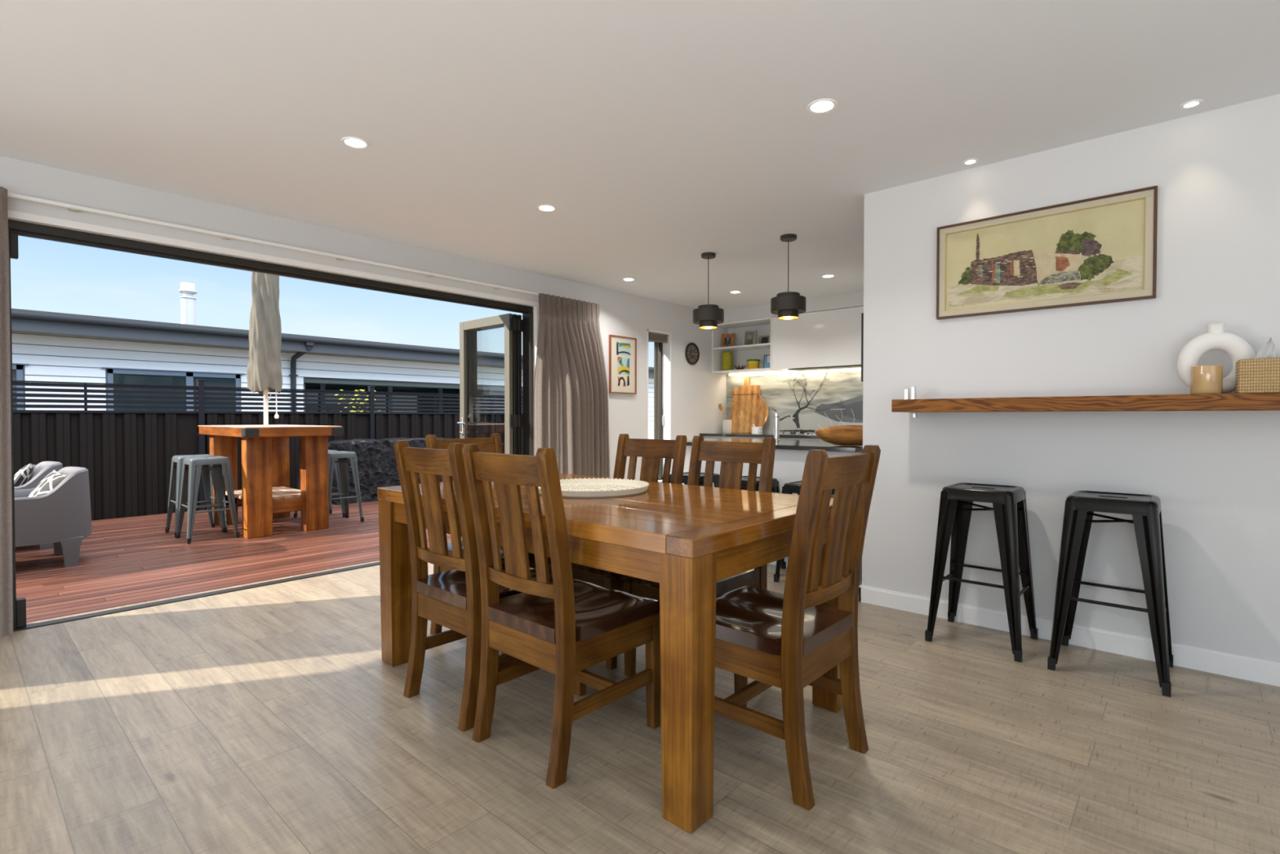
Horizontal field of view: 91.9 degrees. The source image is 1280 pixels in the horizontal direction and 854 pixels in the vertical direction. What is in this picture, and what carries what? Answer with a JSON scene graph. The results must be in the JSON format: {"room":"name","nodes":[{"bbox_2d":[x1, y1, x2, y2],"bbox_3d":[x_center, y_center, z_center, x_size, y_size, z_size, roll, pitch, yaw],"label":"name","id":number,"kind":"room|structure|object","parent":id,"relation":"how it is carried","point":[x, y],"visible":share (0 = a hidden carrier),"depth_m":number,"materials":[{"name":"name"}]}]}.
{"room":"dining room","nodes":[
{"label":"dining room","id":0,"kind":"room"},
{"bbox_2d":[0,155,726,479],"bbox_3d":[-2.521,-0.173,4.053,0.160,2.420,11.100,1,1,42],"label":"wall","id":1,"kind":"structure","parent":0,"point":[697,393],"depth_m":4.77,"materials":[{"name":"white paint"}]},
{"bbox_2d":[9,232,26,627],"bbox_3d":[-3.249,0.021,3.231,0.060,2.049,0.036,1,1,42],"label":"trim","id":2,"kind":"structure","parent":1,"relation":"attached to","point":[20,602],"depth_m":3.22,"materials":[{"name":"brown metal"}]},
{"bbox_2d":[13,561,379,631],"bbox_3d":[-2.152,1.050,4.496,0.159,0.051,3.422,1,1,42],"label":"trim","id":3,"kind":"structure","parent":1,"relation":"attached to","point":[291,579],"depth_m":3.73,"materials":[{"name":"brown metal"}]},
{"bbox_2d":[8,219,533,628],"bbox_3d":[-2.165,-0.029,4.489,0.115,2.118,3.422,1,1,42],"label":"trim","id":4,"kind":"structure","parent":1,"relation":"attached to","point":[22,228],"depth_m":4.06,"materials":[{"name":"brown metal"}]},
{"bbox_2d":[7,191,538,295],"bbox_3d":[-2.082,-1.187,4.367,0.055,0.026,3.460,1,1,42],"label":"track","id":5,"kind":"object","parent":1,"relation":"attached to","point":[72,207],"visible":0.96,"depth_m":3.84,"materials":[{"name":"white"}]},
{"bbox_2d":[0,186,13,637],"bbox_3d":[-3.392,-0.066,2.769,0.120,2.210,0.816,1,1,42],"label":"curtain","id":6,"kind":"object","parent":5,"relation":"hanging from","point":[6,494],"visible":1,"depth_m":3.06,"materials":[{"name":"beige fabric"}]},
{"bbox_2d":[533,293,609,477],"bbox_3d":[-0.577,-0.110,5.808,0.823,2.195,0.265,-1,1,-43],"label":"curtain","id":7,"kind":"object","parent":5,"relation":"hanging from","point":[571,389],"visible":0.73,"depth_m":5.68,"materials":[{"name":"beige fabric"}]},
{"bbox_2d":[8,209,538,382],"bbox_3d":[-2.104,-0.047,4.437,0.054,2.155,3.485,1,1,42],"label":"trim","id":8,"kind":"structure","parent":1,"relation":"attached to","point":[12,215],"depth_m":3.96,"materials":[{"name":"white"}]},
{"bbox_2d":[457,313,515,453],"bbox_3d":[-1.498,-0.023,5.911,0.845,2.035,0.108,1,1,42],"label":"door leaf","id":9,"kind":"structure","parent":1,"relation":"in","point":[507,319],"depth_m":5.70,"materials":[{"name":"brown"}]},
{"bbox_2d":[466,314,519,454],"bbox_3d":[-1.435,-0.024,5.964,0.822,2.035,0.050,1,1,42],"label":"door leaf","id":10,"kind":"structure","parent":1,"relation":"in","point":[469,333],"depth_m":5.79,"materials":[{"name":"brown metal"}]},
{"bbox_2d":[472,314,524,454],"bbox_3d":[-1.401,-0.025,6.003,0.822,2.035,0.050,1,1,42],"label":"door leaf","id":11,"kind":"structure","parent":1,"relation":"in","point":[518,317],"depth_m":5.75,"materials":[{"name":"brown metal"}]},
{"bbox_2d":[608,334,636,394],"bbox_3d":[-0.178,-0.654,6.532,0.025,0.600,0.400,1,1,42],"label":"print","id":12,"kind":"object","parent":1,"relation":"attached to","point":[622,349],"visible":1,"depth_m":6.53,"materials":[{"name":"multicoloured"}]},
{"bbox_2d":[617,373,629,386],"bbox_3d":[-0.175,-0.492,6.538,0.001,0.125,0.190,1,1,42],"label":"artwork","id":13,"kind":"object","parent":12,"relation":"attached to","point":[623,380],"depth_m":6.53,"materials":[{"name":"beige paper"}]},
{"bbox_2d":[617,356,629,374],"bbox_3d":[-0.173,-0.645,6.537,0.001,0.182,0.185,1,1,42],"label":"artwork","id":14,"kind":"object","parent":12,"relation":"on","point":[623,362],"depth_m":6.53,"materials":[{"name":"multicoloured paper"}]},
{"bbox_2d":[616,342,630,355],"bbox_3d":[-0.173,-0.822,6.534,0.001,0.135,0.215,1,1,42],"label":"artwork","id":15,"kind":"object","parent":12,"relation":"on","point":[623,348],"depth_m":6.53,"materials":[{"name":"blue"}]},
{"bbox_2d":[647,328,671,482],"bbox_3d":[0.089,-0.224,7.125,0.375,1.720,0.420,1,1,42],"label":"window","id":16,"kind":"structure","parent":1,"relation":"in","point":[662,351],"depth_m":7.21,"materials":[{"name":"white glass"}]},
{"bbox_2d":[648,331,668,342],"bbox_3d":[0.182,-0.639,7.034,0.052,0.852,0.376,1,1,42],"label":"blind","id":17,"kind":"object","parent":16,"relation":"attached to","point":[652,336],"visible":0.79,"depth_m":7.02,"materials":[{"name":"brown"}]},
{"bbox_2d":[684,342,699,364],"bbox_3d":[0.632,-0.881,7.440,0.022,0.268,0.268,1,1,42],"label":"wall clock","id":18,"kind":"object","parent":1,"relation":"attached to","point":[691,352],"visible":1,"depth_m":7.44,"materials":[{"name":"grey"}]},
{"bbox_2d":[0,0,1279,310],"bbox_3d":[0.573,-1.413,1.341,8.360,0.150,11.200,1,1,42],"label":"ceiling","id":19,"kind":"structure","parent":0,"point":[660,135],"depth_m":2.64,"materials":[{"name":"white paint"}]},
{"bbox_2d":[341,137,369,149],"bbox_3d":[-1.366,-1.362,2.969,0.124,0.005,0.124,1,1,42],"label":"recessed light","id":20,"kind":"object","parent":19,"relation":"in","point":[352,142],"visible":1,"depth_m":2.97,"materials":[{"name":"white plastic"}]},
{"bbox_2d":[537,204,556,212],"bbox_3d":[-0.588,-1.378,3.899,0.124,0.005,0.124,1,1,42],"label":"recessed light","id":21,"kind":"object","parent":19,"relation":"in","point":[548,208],"visible":1,"depth_m":3.90,"materials":[{"name":"white plastic"}]},
{"bbox_2d":[622,277,635,280],"bbox_3d":[-0.108,-1.412,5.925,0.124,0.005,0.124,1,1,42],"label":"recessed light","id":22,"kind":"object","parent":19,"relation":"in","point":[626,278],"visible":1,"depth_m":5.93,"materials":[{"name":"white plastic"}]},
{"bbox_2d":[693,252,724,328],"bbox_3d":[0.554,-1.102,5.008,0.250,0.594,0.250,1,1,42],"label":"pendant lamp","id":23,"kind":"object","parent":19,"relation":"hanging from","point":[708,316],"visible":1,"depth_m":4.94,"materials":[{"name":"brown metal"}]},
{"bbox_2d":[729,290,741,293],"bbox_3d":[1.006,-1.422,6.527,0.124,0.005,0.124,1,1,42],"label":"recessed light","id":24,"kind":"object","parent":19,"relation":"in","point":[732,291],"visible":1,"depth_m":6.51,"materials":[{"name":"white"}]},
{"bbox_2d":[770,233,805,319],"bbox_3d":[1.082,-1.093,4.510,0.250,0.594,0.250,1,1,42],"label":"pendant lamp","id":25,"kind":"object","parent":19,"relation":"hanging from","point":[788,304],"visible":1,"depth_m":4.44,"materials":[{"name":"brown metal"}]},
{"bbox_2d":[807,98,837,114],"bbox_3d":[0.771,-1.356,2.619,0.124,0.005,0.124,1,1,42],"label":"recessed light","id":26,"kind":"object","parent":19,"relation":"in","point":[820,106],"visible":1,"depth_m":2.62,"materials":[{"name":"white plastic"}]},
{"bbox_2d":[821,274,835,277],"bbox_3d":[1.758,-1.409,5.784,0.124,0.005,0.124,1,1,42],"label":"recessed light","id":27,"kind":"object","parent":19,"relation":"in","point":[826,275],"visible":1,"depth_m":5.78,"materials":[{"name":"white plastic"}]},
{"bbox_2d":[962,158,978,164],"bbox_3d":[1.703,-1.366,3.188,0.076,0.005,0.076,1,1,42],"label":"recessed light","id":28,"kind":"object","parent":19,"relation":"in","point":[971,161],"visible":1,"depth_m":3.19,"materials":[{"name":"white plastic"}]},
{"bbox_2d":[1179,98,1203,109],"bbox_3d":[2.317,-1.356,2.601,0.076,0.005,0.076,1,1,42],"label":"recessed light","id":29,"kind":"object","parent":19,"relation":"in","point":[1191,104],"visible":1,"depth_m":2.60,"materials":[{"name":"white plastic"}]},
{"bbox_2d":[0,560,1279,853],"bbox_3d":[0.581,1.142,1.377,8.340,0.120,11.200,1,1,42],"label":"floor","id":30,"kind":"structure","parent":0,"point":[271,718],"depth_m":2.06,"materials":[{"name":"brown wood"}]},
{"bbox_2d":[393,440,552,731],"bbox_3d":[-0.620,0.558,2.481,0.436,1.012,0.550,1,1,42],"label":"dining chair","id":31,"kind":"object","parent":30,"relation":"on","point":[450,599],"visible":0.56,"depth_m":2.30,"materials":[{"name":"brown wood"}]},
{"bbox_2d":[425,433,551,635],"bbox_3d":[-0.749,0.547,3.142,0.550,1.012,0.436,1,1,42],"label":"dining chair","id":32,"kind":"object","parent":30,"relation":"on","point":[492,444],"visible":0.16,"depth_m":3.18,"materials":[{"name":"brown wood"}]},
{"bbox_2d":[462,444,661,788],"bbox_3d":[-0.258,0.563,2.148,0.436,1.012,0.550,1,1,42],"label":"dining chair","id":33,"kind":"object","parent":30,"relation":"on","point":[563,627],"visible":1,"depth_m":2.00,"materials":[{"name":"brown wood"}]},
{"bbox_2d":[377,472,843,834],"bbox_3d":[-0.183,0.669,2.577,1.763,0.787,1.019,1,1,42],"label":"dining table","id":34,"kind":"object","parent":30,"relation":"on","point":[684,539],"visible":0.53,"depth_m":1.80,"materials":[{"name":"brown wood"}]},
{"bbox_2d":[537,477,648,497],"bbox_3d":[-0.213,0.258,2.652,0.504,0.032,0.504,1,1,36],"label":"round tray","id":35,"kind":"object","parent":34,"relation":"on","point":[580,487],"visible":0.79,"depth_m":2.70,"materials":[{"name":"beige"}]},
{"bbox_2d":[546,433,687,669],"bbox_3d":[-0.106,0.549,3.024,0.436,1.012,0.550,1,1,42],"label":"dining chair","id":36,"kind":"object","parent":30,"relation":"on","point":[651,451],"visible":0.11,"depth_m":3.12,"materials":[{"name":"brown wood"}]},
{"bbox_2d":[668,471,719,487],"bbox_3d":[0.421,0.695,4.814,0.381,0.660,0.381,1,1,42],"label":"bar stool","id":37,"kind":"object","parent":30,"relation":"on","point":[716,477],"visible":0.18,"depth_m":4.75,"materials":[{"name":"black metal"}]},
{"bbox_2d":[620,435,776,676],"bbox_3d":[0.263,0.554,2.695,0.436,1.012,0.550,1,1,42],"label":"dining chair","id":38,"kind":"object","parent":30,"relation":"on","point":[731,455],"visible":0.2,"depth_m":2.77,"materials":[{"name":"brown wood"}]},
{"bbox_2d":[740,475,786,568],"bbox_3d":[0.795,0.700,4.481,0.381,0.660,0.381,1,1,42],"label":"bar stool","id":39,"kind":"object","parent":30,"relation":"on","point":[775,486],"visible":0.21,"depth_m":4.44,"materials":[{"name":"black metal"}]},
{"bbox_2d":[703,435,822,440],"bbox_3d":[2.069,0.557,6.817,3.028,0.868,0.560,1,1,42],"label":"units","id":40,"kind":"object","parent":30,"relation":"on","point":[704,437],"visible":0.02,"depth_m":7.15,"materials":[{"name":"white"}]},
{"bbox_2d":[699,432,820,439],"bbox_3d":[2.059,0.107,6.793,3.034,0.030,0.598,1,1,42],"label":"countertop","id":41,"kind":"structure","parent":40,"relation":"on","point":[722,434],"depth_m":7.11,"materials":[{"name":"grey stone"}]},
{"bbox_2d":[722,419,731,432],"bbox_3d":[1.104,-0.009,7.831,0.084,0.166,0.084,1,1,42],"label":"utensil crock","id":42,"kind":"object","parent":41,"relation":"on","point":[726,424],"visible":0.96,"depth_m":7.80,"materials":[{"name":"white ceramic"}]},
{"bbox_2d":[718,403,726,419],"bbox_3d":[1.053,-0.165,7.839,0.148,0.264,0.017,1,1,43],"label":"wooden spoon","id":43,"kind":"object","parent":42,"relation":"in","point":[720,406],"visible":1,"depth_m":7.85,"materials":[{"name":"brown wood"}]},
{"bbox_2d":[727,402,734,419],"bbox_3d":[1.143,-0.171,7.815,0.122,0.275,0.017,1,1,43],"label":"wooden spoon","id":44,"kind":"object","parent":42,"relation":"in","point":[732,405],"visible":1,"depth_m":7.79,"materials":[{"name":"brown wood"}]},
{"bbox_2d":[731,377,768,433],"bbox_3d":[1.370,-0.272,7.700,0.515,0.698,0.109,1,1,42],"label":"chopping board","id":45,"kind":"object","parent":41,"relation":"on","point":[749,408],"visible":0.85,"depth_m":7.71,"materials":[{"name":"brown wood"}]},
{"bbox_2d":[751,424,762,434],"bbox_3d":[1.350,0.025,7.129,0.126,0.120,0.127,0,1,2],"label":"cup","id":46,"kind":"object","parent":41,"relation":"on","point":[755,430],"visible":0.95,"depth_m":7.08,"materials":[{"name":"white ceramic"}]},
{"bbox_2d":[779,429,816,435],"bbox_3d":[2.023,0.063,6.812,0.900,0.055,0.500,1,1,42],"label":"gas hob","id":47,"kind":"object","parent":41,"relation":"in","point":[792,432],"visible":0.35,"depth_m":6.84,"materials":[{"name":"silver metal"}]},
{"bbox_2d":[670,445,862,577],"bbox_3d":[1.145,0.587,5.031,1.630,0.868,0.840,1,1,42],"label":"kitchen island","id":48,"kind":"object","parent":30,"relation":"on","point":[788,464],"visible":0.06,"depth_m":4.54,"materials":[{"name":"white"}]},
{"bbox_2d":[686,438,862,452],"bbox_3d":[1.122,0.137,4.997,1.660,0.030,0.950,1,1,42],"label":"island countertop","id":49,"kind":"structure","parent":48,"relation":"on","point":[807,445],"depth_m":4.47,"materials":[{"name":"grey stone"}]},
{"bbox_2d":[771,408,791,440],"bbox_3d":[1.197,-0.023,5.240,0.170,0.281,0.055,0,1,-3],"label":"tap","id":50,"kind":"object","parent":49,"relation":"on","point":[777,419],"visible":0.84,"depth_m":5.22,"materials":[{"name":"silver metal"}]},
{"bbox_2d":[817,408,855,426],"bbox_3d":[1.581,-0.010,4.914,0.361,0.266,0.100,1,1,42],"label":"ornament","id":51,"kind":"object","parent":49,"relation":"on","point":[830,409],"visible":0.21,"depth_m":4.92,"materials":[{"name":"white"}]},
{"bbox_2d":[813,425,862,445],"bbox_3d":[1.477,0.060,4.365,0.490,0.143,0.292,1,1,30],"label":"wooden bowl","id":52,"kind":"object","parent":49,"relation":"on","point":[843,435],"visible":0.8,"depth_m":4.29,"materials":[{"name":"brown wood"}]},
{"bbox_2d":[714,444,880,810],"bbox_3d":[0.439,0.565,2.046,0.550,1.012,0.436,1,1,42],"label":"dining chair","id":53,"kind":"object","parent":30,"relation":"on","point":[788,642],"visible":0.8,"depth_m":1.87,"materials":[{"name":"brown wood"}]},
{"bbox_2d":[773,480,835,582],"bbox_3d":[1.164,0.706,4.152,0.381,0.660,0.381,1,1,42],"label":"bar stool","id":54,"kind":"object","parent":30,"relation":"on","point":[792,487],"visible":0.15,"depth_m":4.12,"materials":[{"name":"black metal"}]},
{"bbox_2d":[861,312,863,382],"bbox_3d":[2.444,-0.117,5.462,0.680,2.262,0.850,1,1,42],"label":"tall cabinet","id":55,"kind":"object","parent":30,"relation":"on","point":[862,313],"visible":0.13,"depth_m":5.37,"materials":[{"name":"white"}]},
{"bbox_2d":[924,482,1038,662],"bbox_3d":[1.695,0.674,3.062,0.410,0.760,0.410,1,1,42],"label":"bar stool","id":56,"kind":"object","parent":30,"relation":"on","point":[956,501],"visible":1,"depth_m":3.02,"materials":[{"name":"black metal"}]},
{"bbox_2d":[1047,490,1173,697],"bbox_3d":[2.073,0.680,2.718,0.410,0.760,0.410,1,1,42],"label":"bar stool","id":57,"kind":"object","parent":30,"relation":"on","point":[1080,506],"visible":1,"depth_m":2.66,"materials":[{"name":"black metal"}]},
{"bbox_2d":[862,93,1279,662],"bbox_3d":[3.775,-0.148,2.550,5.160,2.420,1.567,1,1,42],"label":"wall","id":58,"kind":"structure","parent":0,"point":[1215,475],"depth_m":2.92,"materials":[{"name":"white paint"}]},
{"bbox_2d":[858,584,862,601],"bbox_3d":[1.839,0.986,4.284,0.012,0.096,1.582,1,1,42],"label":"baseboard","id":59,"kind":"structure","parent":58,"relation":"attached to","point":[860,586],"depth_m":3.69,"materials":[{"name":"white"}]},
{"bbox_2d":[936,185,1157,319],"bbox_3d":[1.970,-0.833,3.076,0.922,0.498,0.028,1,1,42],"label":"painting","id":60,"kind":"object","parent":58,"relation":"attached to","point":[1101,249],"visible":1,"depth_m":3.04,"materials":[{"name":"brown paper"}]},
{"bbox_2d":[858,585,1279,686],"bbox_3d":[3.188,1.023,2.033,5.022,0.096,0.015,1,1,42],"label":"baseboard","id":61,"kind":"structure","parent":58,"relation":"attached to","point":[1238,666],"depth_m":2.91,"materials":[{"name":"white"}]},
{"bbox_2d":[891,392,1279,412],"bbox_3d":[2.158,-0.104,2.753,1.943,0.066,0.280,1,1,42],"label":"wall shelf","id":62,"kind":"object","parent":58,"relation":"attached to","point":[1251,401],"visible":1,"depth_m":2.72,"materials":[{"name":"brown wood"}]},
{"bbox_2d":[903,386,916,417],"bbox_3d":[1.475,-0.135,3.372,0.063,0.172,0.024,1,1,42],"label":"clamp","id":63,"kind":"object","parent":62,"relation":"attached to","point":[906,394],"visible":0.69,"depth_m":3.35,"materials":[{"name":"silver metal"}]},
{"bbox_2d":[1190,364,1222,394],"bbox_3d":[2.315,-0.191,2.529,0.098,0.114,0.098,1,1,42],"label":"candle jar","id":64,"kind":"object","parent":62,"relation":"on","point":[1203,379],"visible":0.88,"depth_m":2.49,"materials":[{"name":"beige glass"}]},
{"bbox_2d":[1177,323,1255,393],"bbox_3d":[2.402,-0.281,2.583,0.244,0.294,0.076,1,1,34],"label":"ring vase","id":65,"kind":"object","parent":62,"relation":"on","point":[1215,338],"visible":0.69,"depth_m":2.56,"materials":[{"name":"white ceramic"}]},
{"bbox_2d":[1235,337,1279,393],"bbox_3d":[2.484,-0.241,2.390,0.256,0.220,0.124,1,1,40],"label":"tissue box","id":66,"kind":"object","parent":62,"relation":"on","point":[1260,374],"visible":1,"depth_m":2.40,"materials":[{"name":"wicker"}]},
{"bbox_3d":[2.410,-0.222,6.985,3.300,2.420,0.160,1,1,42],"label":"wall","id":67,"kind":"structure","parent":0,"visible":0},
{"bbox_2d":[711,316,786,374],"bbox_3d":[1.329,-0.980,7.601,0.847,0.615,0.340,1,1,42],"label":"open shelf unit","id":68,"kind":"object","parent":67,"relation":"attached to","point":[763,326],"visible":0.73,"depth_m":7.71,"materials":[{"name":"white wood"}]},
{"bbox_2d":[721,351,733,370],"bbox_3d":[1.104,-0.823,7.817,0.136,0.245,0.136,1,1,42],"label":"vase","id":69,"kind":"object","parent":68,"relation":"on","point":[727,362],"visible":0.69,"depth_m":7.76,"materials":[{"name":"ceramic"}]},
{"bbox_2d":[720,333,734,346],"bbox_3d":[1.107,-1.085,7.801,0.185,0.185,0.041,1,1,42],"label":"photo frame","id":70,"kind":"object","parent":68,"relation":"on","point":[727,340],"visible":0.91,"depth_m":7.79,"materials":[{"name":"orange wood"}]},
{"bbox_2d":[724,337,730,344],"bbox_3d":[1.109,-1.085,7.803,0.095,0.095,0.019,1,1,42],"label":"photo","id":71,"kind":"object","parent":70,"relation":"attached to","point":[726,340],"depth_m":7.80,"materials":[{"name":"blue"}]},
{"bbox_2d":[733,364,746,369],"bbox_3d":[1.234,-0.730,7.626,0.152,0.064,0.149,1,1,42],"label":"ornament","id":72,"kind":"object","parent":68,"relation":"on","point":[739,367],"visible":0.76,"depth_m":7.59,"materials":[{"name":"brown plant"}]},
{"bbox_2d":[742,329,755,345],"bbox_3d":[1.345,-1.090,7.600,0.155,0.203,0.058,1,1,32],"label":"photo frame","id":73,"kind":"object","parent":68,"relation":"on","point":[749,335],"visible":0.78,"depth_m":7.60,"materials":[{"name":"beige"}]},
{"bbox_2d":[744,331,754,345],"bbox_3d":[1.346,-1.090,7.602,0.123,0.170,0.042,1,1,32],"label":"photo","id":74,"kind":"object","parent":73,"relation":"attached to","point":[748,335],"depth_m":7.60,"materials":[{"name":"grey paper"}]},
{"bbox_2d":[746,359,759,368],"bbox_3d":[1.377,-0.756,7.508,0.160,0.122,0.160,1,1,42],"label":"striped pot","id":75,"kind":"object","parent":68,"relation":"on","point":[752,363],"visible":0.84,"depth_m":7.45,"materials":[{"name":"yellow ceramic"}]},
{"bbox_2d":[757,333,770,343],"bbox_3d":[1.494,-1.049,7.455,0.165,0.125,0.042,1,1,40],"label":"photo frame","id":76,"kind":"object","parent":68,"relation":"on","point":[762,339],"visible":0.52,"depth_m":7.45,"materials":[{"name":"beige"}]},
{"bbox_2d":[758,335,768,343],"bbox_3d":[1.497,-1.048,7.458,0.137,0.096,0.026,1,1,40],"label":"photo","id":77,"kind":"object","parent":76,"relation":"attached to","point":[762,339],"depth_m":7.46,"materials":[{"name":"grey"}]},
{"bbox_2d":[763,355,770,368],"bbox_3d":[1.554,-0.780,7.417,0.140,0.173,0.057,0,1,22],"label":"photo frame","id":78,"kind":"object","parent":68,"relation":"on","point":[766,357],"visible":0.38,"depth_m":7.43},
{"bbox_2d":[724,290,863,322],"bbox_3d":[2.147,-1.353,6.866,3.039,0.151,0.340,1,1,42],"label":"trim","id":79,"kind":"structure","parent":67,"relation":"attached to","point":[851,300],"depth_m":6.84,"materials":[{"name":"white paint"}]},
{"bbox_2d":[726,368,862,433],"bbox_3d":[2.239,-0.293,7.018,2.999,0.759,0.013,1,1,42],"label":"backsplash","id":80,"kind":"structure","parent":67,"relation":"attached to","point":[806,396],"depth_m":7.24,"materials":[{"name":"grey glass"}]},
{"bbox_2d":[728,306,863,375],"bbox_3d":[2.169,-0.957,6.853,2.980,0.630,0.340,1,1,42],"label":"upper cabinet","id":81,"kind":"object","parent":67,"relation":"attached to","point":[827,340],"visible":0.42,"depth_m":6.82,"materials":[{"name":"white"}]},
{"bbox_2d":[787,364,861,371],"bbox_3d":[2.215,-0.654,6.796,1.150,0.010,0.290,1,1,42],"label":"range hood","id":82,"kind":"object","parent":81,"relation":"attached to","point":[800,367],"depth_m":6.89,"materials":[{"name":"white metal"}]},
{"label":"outside","id":83,"kind":"structure","parent":0,"visible":0},
{"bbox_3d":[-11.697,1.386,13.128,25.100,0.200,44.000,1,1,42],"label":"ground","id":84,"kind":"structure","parent":83,"visible":0},
{"bbox_2d":[12,379,523,520],"bbox_3d":[-5.426,0.397,7.656,0.082,1.960,12.876,1,1,42],"label":"fence","id":85,"kind":"object","parent":84,"relation":"on","point":[127,455],"visible":0.52,"depth_m":7.36,"materials":[{"name":"grey metal"}]},
{"bbox_2d":[11,282,653,439],"bbox_3d":[-7.895,-0.546,11.716,5.612,3.910,25.000,1,1,42],"label":"house","id":86,"kind":"structure","parent":84,"relation":"on","point":[47,346],"depth_m":9.55,"materials":[{"name":"white"}]},
{"bbox_2d":[334,389,375,412],"bbox_3d":[-4.503,0.368,9.889,0.578,1.946,0.659,1,1,42],"label":"shrub","id":87,"kind":"object","parent":84,"relation":"on","point":[340,389],"visible":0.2,"depth_m":9.87,"materials":[{"name":"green plant"}]},
{"bbox_3d":[-4.090,1.119,5.741,4.380,0.070,14.100,1,1,42],"label":"frame","id":88,"kind":"object","parent":84,"relation":"on","visible":0},
{"bbox_2d":[15,500,462,622],"bbox_3d":[-4.101,1.065,5.748,4.412,0.022,14.098,1,1,42],"label":"deck","id":89,"kind":"object","parent":88,"relation":"on","point":[129,560],"visible":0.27,"depth_m":4.98,"materials":[{"name":"brown wood"}]},
{"bbox_2d":[14,461,62,549],"bbox_3d":[-5.619,0.695,5.401,0.763,0.730,0.876,1,1,42],"label":"armchair","id":90,"kind":"object","parent":89,"relation":"on","point":[43,468],"visible":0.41,"depth_m":5.39,"materials":[{"name":"grey fabric"}]},
{"bbox_2d":[13,462,35,486],"bbox_3d":[-5.484,0.494,5.459,0.206,0.360,0.403,-1,1,-40],"label":"cushion","id":91,"kind":"object","parent":90,"relation":"on","point":[24,475],"visible":0.38,"depth_m":5.37,"materials":[{"name":"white fabric"}]},
{"bbox_2d":[14,466,91,567],"bbox_3d":[-4.817,0.706,4.767,0.763,0.730,0.876,1,1,42],"label":"armchair","id":92,"kind":"object","parent":89,"relation":"on","point":[61,517],"visible":0.91,"depth_m":4.71,"materials":[{"name":"grey fabric"}]},
{"bbox_2d":[27,470,66,497],"bbox_3d":[-4.639,0.525,4.814,0.399,0.348,0.215,1,1,35],"label":"cushion","id":93,"kind":"object","parent":92,"relation":"on","point":[54,478],"visible":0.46,"depth_m":4.77,"materials":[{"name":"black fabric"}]},
{"bbox_2d":[164,453,223,537],"bbox_3d":[-4.422,0.665,6.150,0.410,0.765,0.410,1,1,42],"label":"bar stool","id":94,"kind":"object","parent":89,"relation":"on","point":[208,478],"visible":0.73,"depth_m":6.14,"materials":[{"name":"grey metal"}]},
{"bbox_2d":[176,456,239,544],"bbox_3d":[-4.098,0.670,5.860,0.410,0.765,0.410,1,1,42],"label":"bar stool","id":95,"kind":"object","parent":89,"relation":"on","point":[192,468],"visible":1,"depth_m":5.84,"materials":[{"name":"grey metal"}]},
{"bbox_2d":[246,271,282,426],"bbox_3d":[-3.895,-0.667,6.416,0.316,3.380,0.326,0,1,-27],"label":"patio umbrella","id":96,"kind":"object","parent":89,"relation":"on","point":[264,370],"visible":0.56,"depth_m":6.33,"materials":[{"name":"beige fabric"}]},
{"bbox_2d":[197,424,343,538],"bbox_3d":[-3.897,0.514,6.483,1.632,1.055,0.874,1,1,42],"label":"bar table","id":97,"kind":"object","parent":89,"relation":"on","point":[265,495],"visible":0.94,"depth_m":6.21,"materials":[{"name":"brown wood"}]},
{"bbox_2d":[293,449,345,517],"bbox_3d":[-3.657,0.650,7.061,0.410,0.765,0.410,1,1,42],"label":"bar stool","id":98,"kind":"object","parent":89,"relation":"on","point":[336,465],"visible":0.24,"depth_m":7.05,"materials":[{"name":"grey metal"}]},
{"bbox_2d":[328,450,364,521],"bbox_3d":[-3.313,0.655,6.755,0.410,0.765,0.410,1,1,42],"label":"bar stool","id":99,"kind":"object","parent":89,"relation":"on","point":[343,455],"visible":0.59,"depth_m":6.75,"materials":[{"name":"grey metal"}]},
{"bbox_2d":[328,436,453,504],"bbox_3d":[-3.574,0.579,8.952,0.750,0.835,1.908,1,1,42],"label":"stone wall","id":100,"kind":"structure","parent":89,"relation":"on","point":[377,467],"depth_m":8.41,"materials":[{"name":"black stone"}]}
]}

